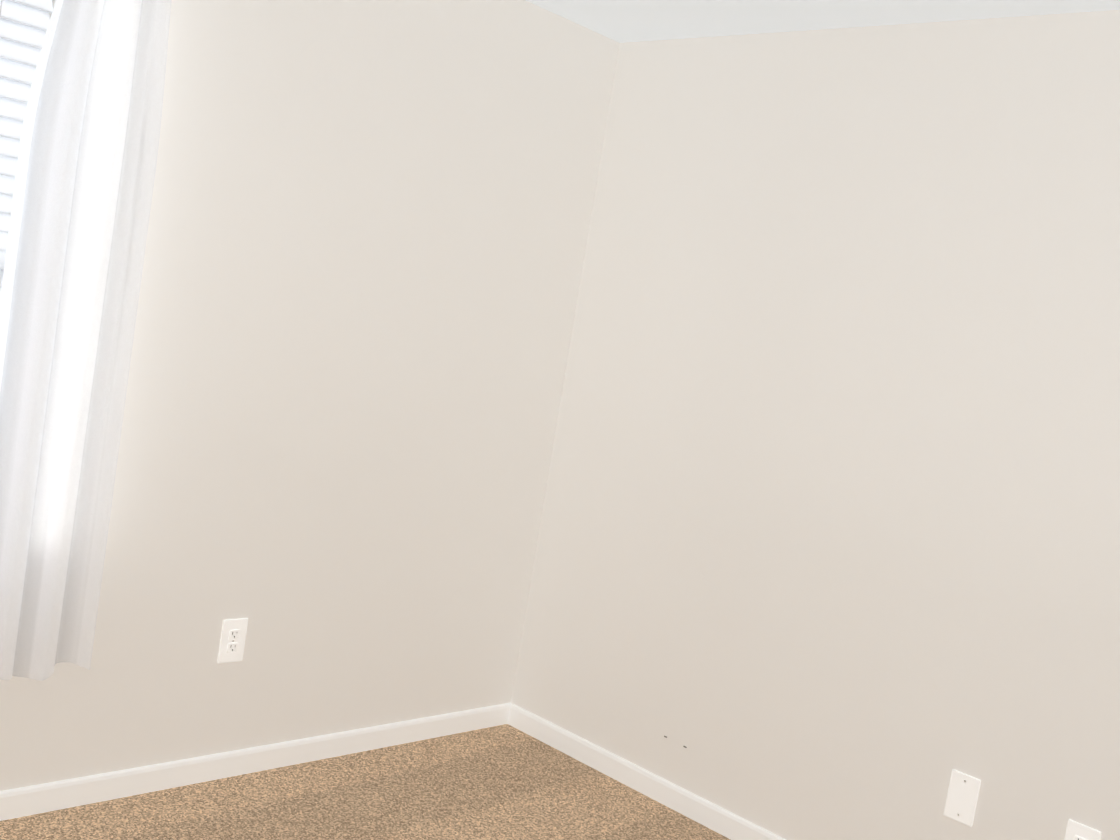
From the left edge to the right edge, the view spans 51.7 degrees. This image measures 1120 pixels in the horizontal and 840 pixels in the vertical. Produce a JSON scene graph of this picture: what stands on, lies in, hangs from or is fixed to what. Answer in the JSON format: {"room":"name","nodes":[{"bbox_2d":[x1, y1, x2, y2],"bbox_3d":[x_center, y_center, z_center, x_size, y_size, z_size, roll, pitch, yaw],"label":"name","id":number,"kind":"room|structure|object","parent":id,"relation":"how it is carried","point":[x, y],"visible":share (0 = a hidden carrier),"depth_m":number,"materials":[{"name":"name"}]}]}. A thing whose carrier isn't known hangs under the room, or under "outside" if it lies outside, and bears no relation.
{"room":"empty bedroom","nodes":[
{"label":"empty bedroom","id":0,"kind":"room"},
{"bbox_2d":[0,0,619,790],"bbox_3d":[-1.280,-0.215,2.836,0.160,2.440,3.920,14,6,43],"label":"wall","id":1,"kind":"structure","parent":0,"point":[368,230],"depth_m":3.38,"materials":[{"name":"white paint"}]},
{"bbox_2d":[217,618,247,662],"bbox_3d":[-0.931,0.629,3.291,0.008,0.126,0.078,14,6,43],"label":"outlet","id":2,"kind":"object","parent":1,"relation":"attached to","point":[232,641],"visible":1,"depth_m":3.29,"materials":[{"name":"white plastic"}]},
{"bbox_2d":[0,703,511,820],"bbox_3d":[-1.411,0.964,2.871,0.013,0.073,3.600,14,6,43],"label":"baseboard","id":3,"kind":"structure","parent":1,"relation":"attached to","point":[41,798],"depth_m":3.35,"materials":[{"name":"white wood"}]},
{"bbox_2d":[0,724,730,839],"bbox_3d":[-0.271,1.309,1.774,3.570,0.060,3.920,14,6,43],"label":"floor","id":4,"kind":"structure","parent":0,"point":[505,782],"depth_m":3.39,"materials":[{"name":"carpet"}]},
{"bbox_2d":[511,9,1119,839],"bbox_3d":[1.218,0.181,3.041,3.250,2.440,0.160,14,6,43],"label":"wall","id":5,"kind":"structure","parent":0,"point":[829,541],"depth_m":3.30,"materials":[{"name":"white paint"}]},
{"bbox_2d":[507,704,784,839],"bbox_3d":[0.971,1.341,3.069,3.237,0.073,0.013,14,6,43],"label":"baseboard","id":6,"kind":"structure","parent":5,"relation":"attached to","point":[710,815],"depth_m":3.75,"materials":[{"name":"white wood"}]},
{"bbox_2d":[944,769,980,826],"bbox_3d":[1.052,0.989,3.023,0.078,0.126,0.007,14,6,43],"label":"blank wall plate","id":7,"kind":"object","parent":5,"relation":"attached to","point":[962,798],"visible":1,"depth_m":3.02,"materials":[{"name":"white plastic"}]},
{"bbox_2d":[1064,819,1100,839],"bbox_3d":[1.267,1.049,2.816,0.078,0.126,0.008,14,6,43],"label":"outlet","id":8,"kind":"object","parent":5,"relation":"attached to","point":[1076,830],"visible":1,"depth_m":2.82,"materials":[{"name":"white plastic"}]},
{"bbox_2d":[526,0,1119,42],"bbox_3d":[0.139,-1.169,1.572,3.570,0.100,3.920,14,6,43],"label":"ceiling","id":9,"kind":"structure","parent":0,"point":[620,21],"depth_m":3.40,"materials":[{"name":"white paint"}]},
{"bbox_3d":[-1.544,-0.442,2.551,0.083,1.545,0.660,14,6,43],"label":"window unit","id":10,"kind":"structure","parent":0,"visible":0},
{"bbox_2d":[0,0,52,294],"bbox_3d":[-1.490,-0.437,2.500,0.074,1.524,0.652,14,6,43],"label":"window blinds","id":11,"kind":"object","parent":10,"relation":"attached to","point":[21,44],"depth_m":2.67,"materials":[{"name":"white plastic"}]},
{"bbox_3d":[-1.327,-1.157,2.350,0.110,0.045,1.132,14,6,43],"label":"curtain rod","id":12,"kind":"object","parent":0,"visible":0},
{"bbox_2d":[0,0,171,680],"bbox_3d":[-1.138,-0.280,2.658,0.093,1.818,0.315,14,6,43],"label":"curtain","id":13,"kind":"object","parent":12,"relation":"hanging from","point":[80,211],"visible":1,"depth_m":2.67,"materials":[{"name":"white fabric"}]}
]}

